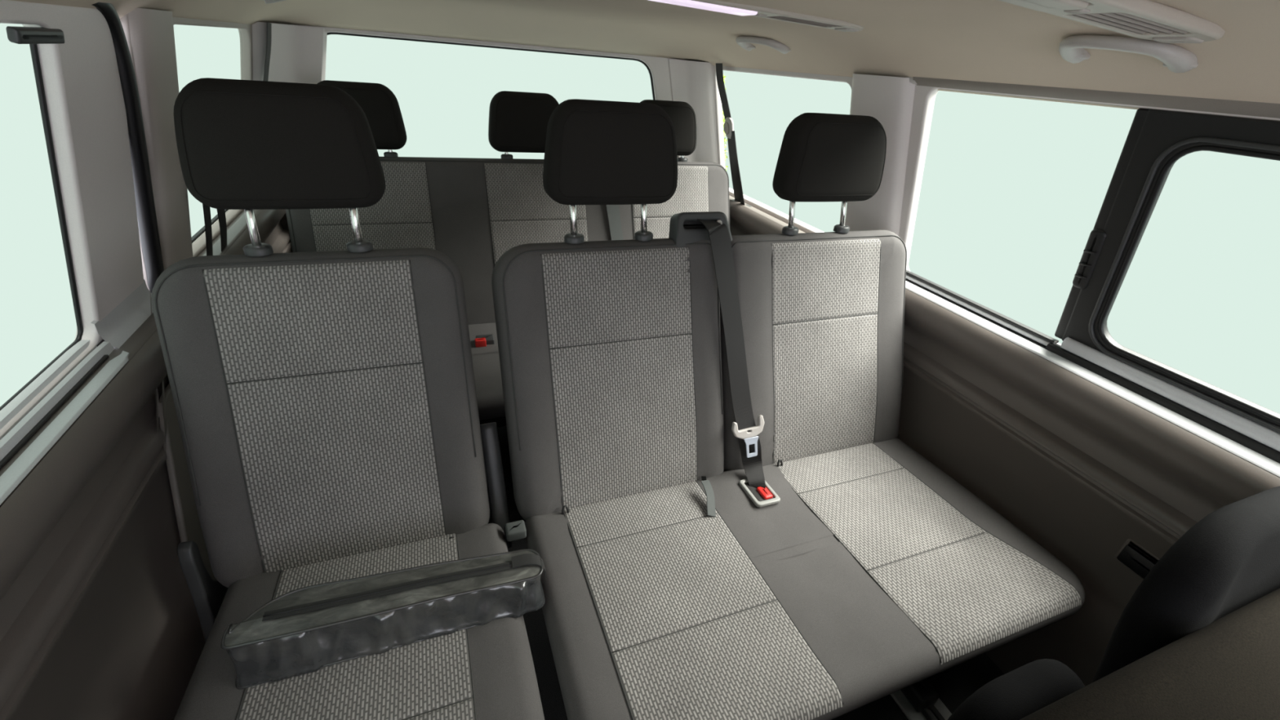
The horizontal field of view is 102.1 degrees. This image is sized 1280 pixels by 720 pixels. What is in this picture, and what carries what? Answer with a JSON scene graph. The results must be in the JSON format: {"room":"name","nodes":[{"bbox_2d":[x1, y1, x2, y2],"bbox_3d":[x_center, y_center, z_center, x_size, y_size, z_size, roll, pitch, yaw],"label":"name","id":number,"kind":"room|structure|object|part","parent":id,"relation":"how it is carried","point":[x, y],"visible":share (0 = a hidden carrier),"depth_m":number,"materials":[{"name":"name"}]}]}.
{"room":"vehicle interior","nodes":[
{"label":"vehicle interior","id":0,"kind":"room"},
{"bbox_2d":[0,208,292,719],"bbox_3d":[-0.825,0.535,0.798,0.108,0.813,3.520,-7,32,-20],"label":"wall","id":1,"kind":"structure","parent":0,"point":[100,620],"depth_m":0.82,"materials":[{"name":"plastic"}]},
{"bbox_2d":[0,22,83,410],"bbox_3d":[-0.533,0.275,-0.049,0.153,0.503,2.176,-7,32,-19],"label":"window","id":2,"kind":"structure","parent":1,"relation":"in","point":[41,320],"depth_m":0.74,"materials":[{"name":"clear glass"}]},
{"bbox_2d":[0,339,129,504],"bbox_3d":[-0.571,0.508,0.051,0.092,0.032,2.178,-7,32,-20],"label":"ledge","id":3,"kind":"object","parent":1,"relation":"attached to","point":[14,440],"visible":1,"depth_m":0.76,"materials":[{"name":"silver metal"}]},
{"bbox_2d":[0,0,143,439],"bbox_3d":[-0.550,0.229,0.016,0.153,0.522,2.385,-7,32,-20],"label":"trim","id":4,"kind":"structure","parent":1,"relation":"attached to","point":[86,104],"depth_m":0.84,"materials":[{"name":"plastic"}]},
{"bbox_2d":[90,279,153,348],"bbox_3d":[-0.974,-0.086,1.001,0.032,0.074,0.210,-7,32,-20],"label":"trim","id":5,"kind":"structure","parent":1,"relation":"attached to","point":[115,328],"depth_m":0.98,"materials":[{"name":"grey plastic"}]},
{"bbox_2d":[92,2,164,293],"bbox_3d":[-0.582,0.548,0.249,0.165,1.364,2.462,-7,32,-20],"label":"seal","id":6,"kind":"object","parent":1,"relation":"in","point":[148,233],"depth_m":0.97,"materials":[{"name":"black rubber"}]},
{"bbox_2d":[128,8,193,270],"bbox_3d":[-1.004,-0.417,1.103,0.159,0.562,0.200,-7,32,-20],"label":"pillar","id":7,"kind":"structure","parent":1,"relation":"attached to","point":[151,30],"depth_m":1.03,"materials":[{"name":"grey plastic"}]},
{"bbox_2d":[149,280,217,580],"bbox_3d":[-0.948,0.307,1.096,0.012,0.890,0.494,-7,32,-20],"label":"belt","id":8,"kind":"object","parent":1,"relation":"attached to","point":[188,525],"depth_m":1.05,"materials":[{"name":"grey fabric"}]},
{"bbox_2d":[120,13,253,289],"bbox_3d":[-1.179,-0.640,1.443,0.161,0.560,1.085,-7,32,-20],"label":"trim","id":9,"kind":"structure","parent":1,"relation":"attached to","point":[246,29],"depth_m":1.43,"materials":[{"name":"grey plastic"}]},
{"bbox_2d":[173,24,243,244],"bbox_3d":[-1.179,-0.629,1.422,0.137,0.538,0.710,-7,32,-20],"label":"window","id":10,"kind":"structure","parent":1,"relation":"in","point":[201,51],"depth_m":1.36,"materials":[{"name":"clear glass"}]},
{"bbox_2d":[202,203,226,255],"bbox_3d":[-1.093,-0.365,1.289,0.265,0.454,0.097,25,36,31],"label":"belt","id":11,"kind":"object","parent":1,"relation":"attached to","point":[206,211],"visible":0.12,"depth_m":1.29,"materials":[{"name":"black fabric"}]},
{"bbox_2d":[252,22,327,84],"bbox_3d":[-1.257,-0.841,1.836,0.148,0.602,0.370,16,32,18],"label":"pillar","id":12,"kind":"structure","parent":1,"relation":"attached to","point":[298,54],"depth_m":1.77,"materials":[{"name":"plastic"}]},
{"bbox_2d":[263,22,271,80],"bbox_3d":[-1.254,-0.760,1.694,0.099,0.602,0.271,12,31,11],"label":"belt","id":13,"kind":"object","parent":12,"relation":"attached to","point":[268,24],"visible":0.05,"depth_m":1.66,"materials":[{"name":"grey fabric"}]},
{"bbox_2d":[280,213,290,239],"bbox_3d":[-0.572,-0.436,2.523,1.900,0.800,0.050,-7,32,-20],"label":"wall","id":14,"kind":"structure","parent":0,"point":[283,220],"depth_m":2.06,"materials":[{"name":"plastic"}]},
{"bbox_2d":[282,23,700,158],"bbox_3d":[-0.514,-1.007,2.170,1.940,0.585,0.030,-7,32,-20],"label":"window surround","id":15,"kind":"object","parent":14,"relation":"attached to","point":[658,66],"visible":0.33,"depth_m":2.11,"materials":[{"name":"plastic"}]},
{"bbox_2d":[324,32,654,159],"bbox_3d":[-0.561,-1.002,2.158,1.524,0.553,0.019,-7,32,-20],"label":"window","id":16,"kind":"structure","parent":15,"relation":"attached to","point":[444,91],"depth_m":2.08,"materials":[{"name":"clear glass"}]},
{"bbox_2d":[9,0,1279,109],"bbox_3d":[0.121,-0.423,0.615,1.733,0.152,3.512,-7,32,-20],"label":"ceiling","id":17,"kind":"structure","parent":0,"point":[988,41],"depth_m":1.16,"materials":[{"name":"fabric"}]},
{"bbox_2d":[263,0,285,4],"bbox_3d":[-0.890,-0.876,1.240,0.106,0.038,0.240,-7,32,-20],"label":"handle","id":18,"kind":"object","parent":17,"relation":"attached to","point":[266,2],"visible":1,"depth_m":1.32,"materials":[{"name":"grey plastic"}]},
{"bbox_2d":[648,0,863,31],"bbox_3d":[0.253,-0.737,1.091,0.540,0.033,0.100,-7,32,-20],"label":"console","id":19,"kind":"object","parent":17,"relation":"attached to","point":[732,8],"visible":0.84,"depth_m":1.07,"materials":[{"name":"plastic"}]},
{"bbox_2d":[766,15,840,26],"bbox_3d":[0.362,-0.750,1.132,0.165,0.022,0.066,-7,32,-20],"label":"vent","id":20,"kind":"object","parent":19,"relation":"attached to","point":[784,18],"depth_m":1.14,"materials":[{"name":"plastic"}]},
{"bbox_2d":[735,35,791,53],"bbox_3d":[0.384,-1.020,1.673,0.116,0.041,0.232,-7,32,-20],"label":"handle","id":21,"kind":"object","parent":17,"relation":"attached to","point":[744,42],"visible":1,"depth_m":1.61,"materials":[{"name":"grey plastic"}]},
{"bbox_2d":[999,0,1225,43],"bbox_3d":[0.537,-0.439,0.635,0.535,0.046,0.100,-7,32,-20],"label":"vent panel","id":22,"kind":"object","parent":17,"relation":"attached to","point":[1148,20],"visible":1,"depth_m":0.65,"materials":[{"name":"plastic"}]},
{"bbox_2d":[1071,12,1186,34],"bbox_3d":[0.646,-0.449,0.677,0.163,0.027,0.066,-7,32,-20],"label":"vent","id":23,"kind":"object","parent":22,"relation":"attached to","point":[1124,23],"depth_m":0.68,"materials":[{"name":"plastic"}]},
{"bbox_2d":[1058,35,1198,72],"bbox_3d":[0.764,-0.491,0.829,0.109,0.044,0.190,-10,33,-24],"label":"handle","id":24,"kind":"object","parent":17,"relation":"attached to","point":[1177,59],"visible":1,"depth_m":0.78,"materials":[{"name":"grey plastic"}]},
{"bbox_2d":[667,58,718,163],"bbox_3d":[0.260,-1.046,2.418,0.345,0.602,0.080,3,30,-4],"label":"pillar","id":25,"kind":"structure","parent":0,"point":[691,82],"depth_m":2.32,"materials":[{"name":"plastic"}]},
{"bbox_2d":[485,426,1004,719],"bbox_3d":[0.014,0.779,1.317,1.860,0.001,3.520,-7,32,-20],"label":"floor","id":26,"kind":"structure","parent":0,"point":[953,688],"depth_m":1.33,"materials":[{"name":"carpet"}]},
{"bbox_2d":[151,77,544,719],"bbox_3d":[-0.496,0.267,0.870,0.615,1.251,0.904,-7,32,-20],"label":"seat","id":27,"kind":"object","parent":26,"relation":"on","point":[326,402],"visible":0.88,"depth_m":0.96,"materials":[{"name":"fabric"}]},
{"bbox_3d":[-0.699,-0.255,0.930,0.014,0.136,0.047,-7,32,-20],"label":"post","id":28,"kind":"part","parent":27,"relation":"part of","materials":[{"name":"silver metal"}]},
{"bbox_3d":[-0.601,0.111,1.048,0.518,0.649,0.115,-7,12,-20],"label":"backrest","id":29,"kind":"part","parent":27,"relation":"part of","materials":[{"name":"fabric"}]},
{"bbox_3d":[-0.544,-0.274,0.986,0.014,0.136,0.047,-7,32,-20],"label":"post","id":30,"kind":"part","parent":27,"relation":"part of","materials":[{"name":"silver metal"}]},
{"bbox_2d":[173,523,544,719],"bbox_3d":[-0.454,0.544,0.862,0.534,0.079,0.588,-7,30,-20],"label":"cushion","id":31,"kind":"object","parent":27,"relation":"on","point":[486,672],"depth_m":0.86,"materials":[{"name":"fabric"}]},
{"bbox_2d":[220,549,546,689],"bbox_3d":[-0.417,0.430,0.910,0.505,0.091,0.119,-7,32,-20],"label":"bag","id":32,"kind":"object","parent":27,"relation":"on","point":[307,629],"visible":1,"depth_m":0.88,"materials":[{"name":"grey plastic"}]},
{"bbox_3d":[-0.335,0.293,1.201,0.044,0.269,0.157,-7,32,-20],"label":"handle","id":33,"kind":"part","parent":27,"relation":"part of","materials":[{"name":"plastic"}]},
{"bbox_2d":[285,80,729,427],"bbox_3d":[-0.307,-0.270,1.880,1.688,1.195,0.904,-7,32,-20],"label":"bench","id":34,"kind":"object","parent":26,"relation":"on","point":[472,211],"visible":0.25,"depth_m":1.89,"materials":[{"name":"fabric"}]},
{"bbox_2d":[468,322,505,420],"bbox_3d":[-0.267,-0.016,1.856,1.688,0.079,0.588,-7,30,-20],"label":"seat belt buckle","id":35,"kind":"object","parent":34,"relation":"on","point":[485,356],"depth_m":1.64,"materials":[{"name":"plastic"}]},
{"bbox_3d":[-0.391,-0.452,2.050,1.688,0.649,0.115,-7,12,-20],"label":"backrest","id":36,"kind":"part","parent":34,"relation":"part of","materials":[{"name":"fabric"}]},
{"bbox_2d":[491,98,1084,719],"bbox_3d":[0.315,0.167,1.164,1.138,1.251,0.904,-7,32,-20],"label":"bench","id":37,"kind":"object","parent":26,"relation":"on","point":[861,573],"visible":0.98,"depth_m":1.16,"materials":[{"name":"fabric"}]},
{"bbox_3d":[-0.146,-0.322,1.130,0.014,0.136,0.047,-7,32,-20],"label":"post","id":38,"kind":"part","parent":37,"relation":"part of","materials":[{"name":"silver metal"}]},
{"bbox_3d":[-0.051,0.044,1.248,0.540,0.649,0.115,-7,12,-20],"label":"backrest","id":39,"kind":"part","parent":37,"relation":"part of","materials":[{"name":"fabric"}]},
{"bbox_3d":[0.009,-0.342,1.187,0.014,0.136,0.047,-7,32,-20],"label":"post","id":40,"kind":"part","parent":37,"relation":"part of","materials":[{"name":"silver metal"}]},
{"bbox_2d":[668,211,732,247],"bbox_3d":[0.148,-0.309,1.253,0.162,0.100,0.076,-7,32,-20],"label":"outlet","id":41,"kind":"object","parent":37,"relation":"attached to","point":[685,229],"depth_m":1.22,"materials":[{"name":"black plastic"}]},
{"bbox_2d":[697,219,765,488],"bbox_3d":[0.241,-0.010,1.280,0.093,0.600,0.375,-17,37,-33],"label":"belt","id":42,"kind":"object","parent":37,"relation":"on","point":[744,428],"visible":0.98,"depth_m":1.28,"materials":[{"name":"black fabric"}]},
{"bbox_3d":[0.284,0.222,1.315,0.042,0.052,0.004,-9,13,-17],"label":"latch plate","id":43,"kind":"part","parent":42,"relation":"part of","materials":[{"name":"silver metal"}]},
{"bbox_3d":[0.390,-0.388,1.325,0.014,0.136,0.047,-7,32,-20],"label":"post","id":44,"kind":"part","parent":37,"relation":"part of","materials":[{"name":"silver metal"}]},
{"bbox_2d":[524,437,1084,719],"bbox_3d":[0.353,0.444,1.154,1.124,0.083,0.588,-7,30,-20],"label":"cushion","id":45,"kind":"object","parent":37,"relation":"on","point":[861,573],"depth_m":1.05,"materials":[{"name":"fabric"}]},
{"bbox_3d":[0.482,-0.022,1.441,0.596,0.649,0.115,-7,12,-20],"label":"backrest","id":46,"kind":"part","parent":37,"relation":"part of","materials":[{"name":"fabric"}]},
{"bbox_3d":[0.545,-0.407,1.381,0.014,0.136,0.047,-7,32,-20],"label":"post","id":47,"kind":"part","parent":37,"relation":"part of","materials":[{"name":"silver metal"}]},
{"bbox_3d":[0.808,0.703,1.317,0.048,0.249,0.048,5,30,0],"label":"leg","id":48,"kind":"part","parent":37,"relation":"part of","materials":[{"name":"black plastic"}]},
{"bbox_2d":[889,679,951,719],"bbox_3d":[0.706,0.845,1.247,0.110,0.060,0.260,-7,32,-20],"label":"anchor","id":49,"kind":"object","parent":26,"relation":"on","point":[919,700],"visible":0.46,"depth_m":1.26,"materials":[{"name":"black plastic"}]},
{"bbox_3d":[0.710,0.863,1.235,0.035,0.018,0.080,-7,32,-20],"label":"latch lever","id":50,"kind":"part","parent":49,"relation":"part of","materials":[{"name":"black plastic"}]},
{"bbox_2d":[947,587,1279,719],"bbox_3d":[0.631,0.780,0.646,1.002,0.763,0.579,-7,32,-20],"label":"seat","id":51,"kind":"object","parent":26,"relation":"on","point":[1228,668],"visible":1,"depth_m":0.63,"materials":[{"name":"fabric"}]},
{"bbox_2d":[1091,485,1279,683],"bbox_3d":[0.924,0.713,0.719,0.450,0.851,0.597,-7,32,-20],"label":"seat","id":52,"kind":"object","parent":26,"relation":"on","point":[1228,560],"visible":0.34,"depth_m":0.71,"materials":[{"name":"fabric"}]},
{"bbox_2d":[728,195,1279,686],"bbox_3d":[0.915,0.322,1.429,0.108,0.813,3.520,-7,32,-20],"label":"wall","id":53,"kind":"structure","parent":0,"point":[1082,469],"depth_m":1.21,"materials":[{"name":"plastic"}]},
{"bbox_2d":[715,62,751,206],"bbox_3d":[0.416,-0.924,2.228,0.293,0.602,0.093,24,35,30],"label":"belt","id":54,"kind":"object","parent":53,"relation":"attached to","point":[728,125],"visible":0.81,"depth_m":2.21,"materials":[{"name":"black fabric"}]},
{"bbox_2d":[720,70,851,231],"bbox_3d":[0.535,-0.841,2.039,0.134,0.526,0.915,-7,32,-20],"label":"window","id":55,"kind":"structure","parent":53,"relation":"in","point":[762,107],"depth_m":2.04,"materials":[{"name":"clear glass"}]},
{"bbox_2d":[844,73,915,235],"bbox_3d":[0.704,-0.539,1.572,0.167,0.562,0.255,-7,32,-20],"label":"pillar","id":56,"kind":"structure","parent":53,"relation":"attached to","point":[889,100],"depth_m":1.46,"materials":[{"name":"plastic"}]},
{"bbox_2d":[712,65,1279,345],"bbox_3d":[0.944,-0.248,1.089,0.161,0.560,3.520,-7,32,-20],"label":"trim","id":57,"kind":"structure","parent":53,"relation":"attached to","point":[923,99],"depth_m":1.47,"materials":[{"name":"plastic"}]},
{"bbox_2d":[906,90,1137,348],"bbox_3d":[0.879,-0.352,1.254,0.137,0.541,0.550,-7,32,-20],"label":"window","id":58,"kind":"structure","parent":53,"relation":"in","point":[1012,191],"depth_m":1.24,"materials":[{"name":"clear glass"}]},
{"bbox_3d":[0.884,-0.140,1.415,0.022,0.014,0.485,-7,32,-20],"label":"black rail","id":59,"kind":"part","parent":58,"relation":"part of","materials":[{"name":"plastic"}]},
{"bbox_3d":[0.889,-0.161,1.404,0.019,0.008,0.485,-7,32,-20],"label":"black rail","id":60,"kind":"part","parent":58,"relation":"part of","materials":[{"name":"plastic"}]},
{"bbox_2d":[905,280,1279,476],"bbox_3d":[1.157,0.290,0.712,0.040,0.010,2.240,-7,32,-20],"label":"ledge","id":61,"kind":"object","parent":53,"relation":"attached to","point":[1254,457],"visible":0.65,"depth_m":1.07,"materials":[{"name":"silver metal"}]},
{"bbox_2d":[906,76,1279,463],"bbox_3d":[1.142,0.043,0.600,0.174,0.554,2.316,-7,32,-20],"label":"window","id":62,"kind":"structure","parent":53,"relation":"in","point":[1173,300],"depth_m":0.94,"materials":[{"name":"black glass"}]},
{"bbox_3d":[0.706,-0.729,1.350,0.034,0.038,0.056,-7,32,-20],"label":"rail","id":63,"kind":"part","parent":62,"relation":"part of","materials":[{"name":"grey plastic"}]},
{"bbox_3d":[1.272,0.403,0.525,0.028,0.028,1.750,-7,32,-20],"label":"black rail","id":64,"kind":"part","parent":62,"relation":"part of","materials":[{"name":"plastic"}]},
{"bbox_2d":[1115,538,1159,578],"bbox_3d":[1.054,0.428,1.073,0.016,0.062,0.104,-7,32,-20],"label":"pocket","id":65,"kind":"object","parent":53,"relation":"attached to","point":[1131,554],"visible":0.52,"depth_m":1.09,"materials":[{"name":"plastic"}]}
]}

